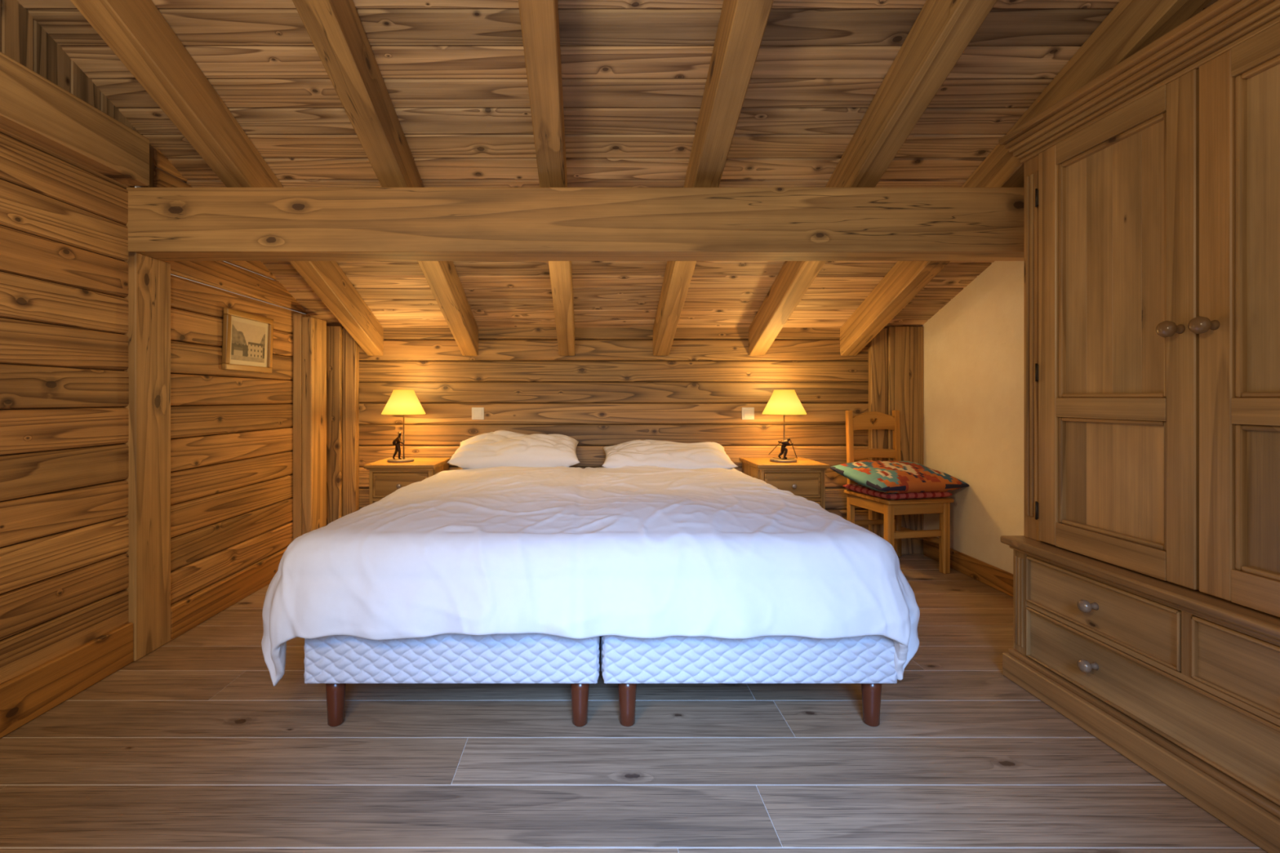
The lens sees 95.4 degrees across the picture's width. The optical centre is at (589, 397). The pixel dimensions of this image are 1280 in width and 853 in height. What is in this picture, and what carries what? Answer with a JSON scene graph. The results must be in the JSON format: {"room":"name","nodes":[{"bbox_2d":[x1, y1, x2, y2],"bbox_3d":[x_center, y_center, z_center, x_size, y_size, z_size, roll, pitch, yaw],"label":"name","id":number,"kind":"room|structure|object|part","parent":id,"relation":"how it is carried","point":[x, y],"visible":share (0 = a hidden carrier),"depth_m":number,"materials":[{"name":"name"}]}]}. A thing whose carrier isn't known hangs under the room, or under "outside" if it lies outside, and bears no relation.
{"room":"bedroom","nodes":[
{"label":"bedroom","id":0,"kind":"room"},
{"bbox_2d":[0,0,155,187],"bbox_3d":[-1.820,-1.683,0.510,0.030,1.666,3.820,0,0,0],"label":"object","id":1,"kind":"object","parent":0,"point":[23,39],"depth_m":1.92,"materials":[{"name":"brown wood"}]},
{"bbox_2d":[0,127,309,684],"bbox_3d":[-1.824,-0.034,1.235,0.071,2.128,5.270,0,0,0],"label":"wall","id":2,"kind":"structure","parent":0,"point":[64,380],"depth_m":2.12,"materials":[{"name":"brown wood"}]},
{"bbox_2d":[0,622,133,738],"bbox_3d":[-1.790,0.953,0.431,0.024,0.155,3.662,0,0,0],"label":"baseboard","id":3,"kind":"structure","parent":2,"relation":"attached to","point":[24,698],"depth_m":1.96,"materials":[{"name":"brown wood"}]},
{"bbox_2d":[0,51,149,186],"bbox_3d":[-1.768,-0.917,0.431,0.105,0.185,3.662,0,0,0],"label":"beam","id":4,"kind":"structure","parent":2,"relation":"attached to","point":[34,108],"depth_m":1.92,"materials":[{"name":"brown wood"}]},
{"bbox_2d":[170,549,285,640],"bbox_3d":[-1.781,0.960,2.973,0.018,0.140,1.035,0,0,0],"label":"baseboard","id":5,"kind":"structure","parent":2,"relation":"attached to","point":[186,615],"depth_m":2.78,"materials":[{"name":"brown wood"}]},
{"bbox_2d":[222,307,273,373],"bbox_3d":[-1.776,-0.288,3.025,0.034,0.300,0.410,0,0,0],"label":"framed picture","id":6,"kind":"object","parent":2,"relation":"attached to","point":[247,338],"visible":1,"depth_m":3.00,"materials":[{"name":"beige paper"}]},
{"bbox_2d":[229,315,268,367],"bbox_3d":[-1.778,-0.288,3.025,0.001,0.248,0.358,2,0,0],"label":"print","id":7,"kind":"object","parent":6,"relation":"attached to","point":[249,338],"depth_m":3.02},
{"bbox_2d":[293,313,326,540],"bbox_3d":[-1.735,0.260,3.595,0.110,1.540,0.210,0,0,0],"label":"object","id":8,"kind":"structure","parent":2,"relation":"attached to","point":[309,333],"depth_m":3.50,"materials":[{"name":"brown wood"}]},
{"bbox_2d":[126,187,1023,261],"bbox_3d":[0.195,-0.696,2.340,4.010,0.252,0.160,0,0,0],"label":"cross beam","id":9,"kind":"structure","parent":2,"relation":"attached to","point":[163,224],"depth_m":2.26,"materials":[{"name":"brown wood"}]},
{"bbox_2d":[359,328,868,529],"bbox_3d":[0.205,0.250,3.899,4.030,1.560,0.062,0,0,0],"label":"wall","id":10,"kind":"structure","parent":0,"point":[614,390],"depth_m":3.87,"materials":[{"name":"brown wood"}]},
{"bbox_2d":[326,325,359,525],"bbox_3d":[-1.665,0.280,3.825,0.250,1.500,0.090,0,0,0],"label":"trim","id":11,"kind":"structure","parent":10,"relation":"attached to","point":[342,349],"depth_m":3.81,"materials":[{"name":"brown wood"}]},
{"bbox_2d":[471,407,484,419],"bbox_3d":[-0.747,0.105,3.865,0.082,0.082,0.018,0,0,0],"label":"light switch","id":12,"kind":"object","parent":10,"relation":"attached to","point":[477,413],"visible":1,"depth_m":3.86,"materials":[{"name":"white plastic"}]},
{"bbox_2d":[742,407,754,419],"bbox_3d":[1.053,0.105,3.865,0.082,0.082,0.018,0,0,0],"label":"light switch","id":13,"kind":"object","parent":10,"relation":"attached to","point":[748,413],"visible":1,"depth_m":3.86,"materials":[{"name":"white plastic"}]},
{"bbox_2d":[868,326,924,554],"bbox_3d":[2.027,0.280,3.840,0.345,1.500,0.060,0,0,0],"label":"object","id":14,"kind":"structure","parent":10,"relation":"attached to","point":[896,353],"depth_m":3.82,"materials":[{"name":"brown wood"}]},
{"bbox_2d":[17,0,1217,328],"bbox_3d":[0.200,-1.505,1.212,4.040,2.084,5.390,0,0,0],"label":"ceiling","id":15,"kind":"structure","parent":0,"point":[634,73],"depth_m":2.20,"materials":[{"name":"brown wood"}]},
{"bbox_2d":[70,0,383,355],"bbox_3d":[-1.430,-1.387,1.231,0.104,2.213,5.387,0,0,0],"label":"rafter","id":16,"kind":"object","parent":15,"relation":"attached to","point":[137,33],"visible":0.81,"depth_m":2.07,"materials":[{"name":"brown wood"}]},
{"bbox_2d":[292,0,478,355],"bbox_3d":[-0.797,-1.387,1.231,0.104,2.213,5.387,0,0,0],"label":"rafter","id":17,"kind":"object","parent":15,"relation":"attached to","point":[335,28],"visible":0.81,"depth_m":2.06,"materials":[{"name":"brown wood"}]},
{"bbox_2d":[518,0,574,355],"bbox_3d":[-0.153,-1.387,1.231,0.104,2.213,5.387,0,0,0],"label":"rafter","id":18,"kind":"object","parent":15,"relation":"attached to","point":[540,20],"visible":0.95,"depth_m":2.03,"materials":[{"name":"brown wood"}]},
{"bbox_2d":[653,0,773,355],"bbox_3d":[0.472,-1.387,1.231,0.104,2.213,5.387,0,0,0],"label":"rafter","id":19,"kind":"object","parent":15,"relation":"attached to","point":[742,24],"visible":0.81,"depth_m":2.05,"materials":[{"name":"brown wood"}]},
{"bbox_2d":[748,0,997,355],"bbox_3d":[1.110,-1.387,1.231,0.104,2.213,5.387,0,0,0],"label":"rafter","id":20,"kind":"object","parent":15,"relation":"attached to","point":[942,30],"visible":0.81,"depth_m":2.07,"materials":[{"name":"brown wood"}]},
{"bbox_2d":[839,0,1211,355],"bbox_3d":[1.720,-1.387,1.231,0.104,2.213,5.387,0,0,0],"label":"rafter","id":21,"kind":"object","parent":15,"relation":"attached to","point":[1131,25],"visible":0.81,"depth_m":2.11,"materials":[{"name":"brown wood"}]},
{"bbox_2d":[0,554,1266,852],"bbox_3d":[0.200,1.060,1.222,4.040,0.060,5.388,0,0,0],"label":"floor","id":22,"kind":"structure","parent":0,"point":[192,745],"depth_m":1.61,"materials":[{"name":"brown wood"}]},
{"bbox_2d":[124,252,170,661],"bbox_3d":[-1.796,0.230,2.358,0.048,1.600,0.193,0,0,0],"label":"wooden post","id":23,"kind":"object","parent":22,"relation":"on","point":[148,297],"visible":0.9,"depth_m":2.33,"materials":[{"name":"brown wood"}]},
{"bbox_2d":[363,457,450,504],"bbox_3d":[-1.125,0.713,3.624,0.420,0.635,0.442,0,0,0],"label":"nightstand","id":24,"kind":"object","parent":22,"relation":"on","point":[385,477],"visible":0.34,"depth_m":3.44,"materials":[{"name":"brown wood"}]},
{"bbox_2d":[381,389,425,462],"bbox_3d":[-1.163,0.172,3.620,0.264,0.444,0.264,0,0,0],"label":"table lamp","id":25,"kind":"object","parent":24,"relation":"on","point":[401,402],"visible":1,"depth_m":3.55,"materials":[{"name":"fabric"}]},
{"bbox_3d":[-1.163,0.026,3.620,0.264,0.152,0.264,0,0,0],"label":"lamp shade","id":26,"kind":"part","parent":25,"relation":"part of","materials":[{"name":"yellow fabric"}]},
{"bbox_3d":[-1.163,0.203,3.620,0.026,0.358,0.026,0,0,0],"label":"stem","id":27,"kind":"part","parent":25,"relation":"part of","materials":[{"name":"metal"}]},
{"bbox_2d":[303,633,897,727],"bbox_3d":[0.033,0.757,2.786,1.839,0.545,2.027,0,0,0],"label":"bed","id":28,"kind":"object","parent":22,"relation":"on","point":[335,661],"visible":0.3,"depth_m":1.78,"materials":[{"name":"white fabric"}]},
{"bbox_2d":[261,465,919,686],"bbox_3d":[0.000,0.636,2.617,2.095,0.504,1.885,0,0,0],"label":"duvet","id":29,"kind":"object","parent":28,"relation":"on","point":[645,551],"visible":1,"depth_m":1.76,"materials":[{"name":"white fabric"}]},
{"bbox_2d":[447,430,579,469],"bbox_3d":[-0.455,0.337,3.610,0.780,0.263,0.410,0,0,-2],"label":"pillow","id":30,"kind":"object","parent":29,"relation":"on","point":[497,448],"visible":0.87,"depth_m":3.44,"materials":[{"name":"fabric"}]},
{"bbox_2d":[602,440,737,469],"bbox_3d":[0.475,0.372,3.610,0.800,0.205,0.413,0,0,2],"label":"pillow","id":31,"kind":"object","parent":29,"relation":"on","point":[666,454],"visible":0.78,"depth_m":3.46,"materials":[{"name":"fabric"}]},
{"bbox_2d":[739,457,830,509],"bbox_3d":[1.202,0.713,3.624,0.427,0.635,0.442,0,0,0],"label":"nightstand","id":32,"kind":"object","parent":22,"relation":"on","point":[805,477],"visible":0.39,"depth_m":3.44,"materials":[{"name":"brown wood"}]},
{"bbox_2d":[762,389,806,462],"bbox_3d":[1.212,0.172,3.620,0.264,0.444,0.264,0,0,0],"label":"table lamp","id":33,"kind":"object","parent":32,"relation":"on","point":[782,402],"visible":1,"depth_m":3.55,"materials":[{"name":"fabric"}]},
{"bbox_3d":[1.212,0.203,3.620,0.026,0.358,0.026,0,0,0],"label":"stem","id":34,"kind":"part","parent":33,"relation":"part of","materials":[{"name":"metal"}]},
{"bbox_3d":[1.212,0.026,3.620,0.264,0.152,0.264,0,0,0],"label":"lamp shade","id":35,"kind":"part","parent":33,"relation":"part of","materials":[{"name":"yellow fabric"}]},
{"bbox_2d":[844,409,954,573],"bbox_3d":[1.869,0.555,3.552,0.430,0.950,0.444,0,0,-11],"label":"dining chair","id":36,"kind":"object","parent":22,"relation":"on","point":[893,510],"visible":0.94,"depth_m":3.54,"materials":[{"name":"brown wood"}]},
{"bbox_3d":[1.830,0.150,3.751,0.314,0.124,0.022,0,0,-11],"label":"rail","id":37,"kind":"part","parent":36,"relation":"part of","materials":[{"name":"brown wood"}]},
{"bbox_3d":[1.831,0.360,3.744,0.314,0.066,0.020,0,0,-11],"label":"rail","id":38,"kind":"part","parent":36,"relation":"part of","materials":[{"name":"brown wood"}]},
{"bbox_2d":[842,483,952,499],"bbox_3d":[1.864,0.563,3.542,0.430,0.053,0.420,0,0,-11],"label":"seat cushion","id":39,"kind":"object","parent":36,"relation":"on","point":[855,487],"visible":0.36,"depth_m":3.36,"materials":[{"name":"fabric"}]},
{"bbox_2d":[829,460,968,493],"bbox_3d":[1.858,0.476,3.515,0.620,0.167,0.464,0,0,-14],"label":"cushion","id":40,"kind":"object","parent":39,"relation":"on","point":[887,477],"visible":0.98,"depth_m":3.37,"materials":[{"name":"multicoloured fabric"}]},
{"bbox_2d":[998,0,1279,852],"bbox_3d":[1.845,0.031,1.516,0.650,1.998,1.307,0,0,0],"label":"wardrobe","id":41,"kind":"object","parent":22,"relation":"on","point":[1146,559],"visible":1,"depth_m":1.59,"materials":[{"name":"brown wood"}]},
{"bbox_3d":[1.595,0.645,1.804,0.051,0.153,0.531,0,0,0],"label":"drawer","id":42,"kind":"part","parent":41,"relation":"part of","materials":[{"name":"brown wood"}]},
{"bbox_3d":[1.563,0.645,1.804,0.015,0.161,0.539,0,0,0],"label":"drawer moulding","id":43,"kind":"part","parent":41,"relation":"part of","materials":[{"name":"brown wood"}]},
{"bbox_3d":[1.605,-0.180,1.790,0.034,1.372,0.533,0,0,0],"label":"door frame","id":44,"kind":"part","parent":41,"relation":"part of","materials":[{"name":"brown wood"}]},
{"bbox_3d":[1.848,-0.917,1.516,0.644,0.102,1.307,0,0,0],"label":"cornice","id":45,"kind":"part","parent":41,"relation":"part of","materials":[{"name":"brown wood"}]},
{"bbox_3d":[1.848,0.771,1.521,0.644,0.518,1.282,0,0,0],"label":"chest frame","id":46,"kind":"part","parent":41,"relation":"part of","materials":[{"name":"brown wood"}]},
{"bbox_3d":[1.563,0.835,1.520,0.015,0.177,1.106,0,0,0],"label":"drawer moulding","id":47,"kind":"part","parent":41,"relation":"part of","materials":[{"name":"brown wood"}]},
{"bbox_3d":[1.595,0.835,1.520,0.051,0.169,1.098,0,0,0],"label":"drawer","id":48,"kind":"part","parent":41,"relation":"part of","materials":[{"name":"brown wood"}]},
{"bbox_3d":[1.563,0.645,1.236,0.015,0.161,0.537,0,0,0],"label":"drawer moulding","id":49,"kind":"part","parent":41,"relation":"part of","materials":[{"name":"brown wood"}]},
{"bbox_3d":[1.595,0.645,1.236,0.051,0.153,0.529,0,0,0],"label":"drawer","id":50,"kind":"part","parent":41,"relation":"part of","materials":[{"name":"brown wood"}]},
{"bbox_3d":[1.605,-0.180,1.248,0.034,1.372,0.535,0,0,0],"label":"door frame","id":51,"kind":"part","parent":41,"relation":"part of","materials":[{"name":"brown wood"}]},
{"bbox_2d":[921,261,1023,573],"bbox_3d":[2.240,-0.738,1.235,0.080,3.536,5.270,0,0,0],"label":"wall","id":52,"kind":"structure","parent":0,"point":[974,344],"depth_m":3.27,"materials":[{"name":"beige paint"}]},
{"bbox_2d":[923,539,1013,596],"bbox_3d":[2.191,0.973,3.000,0.018,0.115,1.600,0,0,0],"label":"baseboard","id":53,"kind":"structure","parent":52,"relation":"attached to","point":[998,579],"depth_m":3.27,"materials":[{"name":"brown wood"}]}
]}

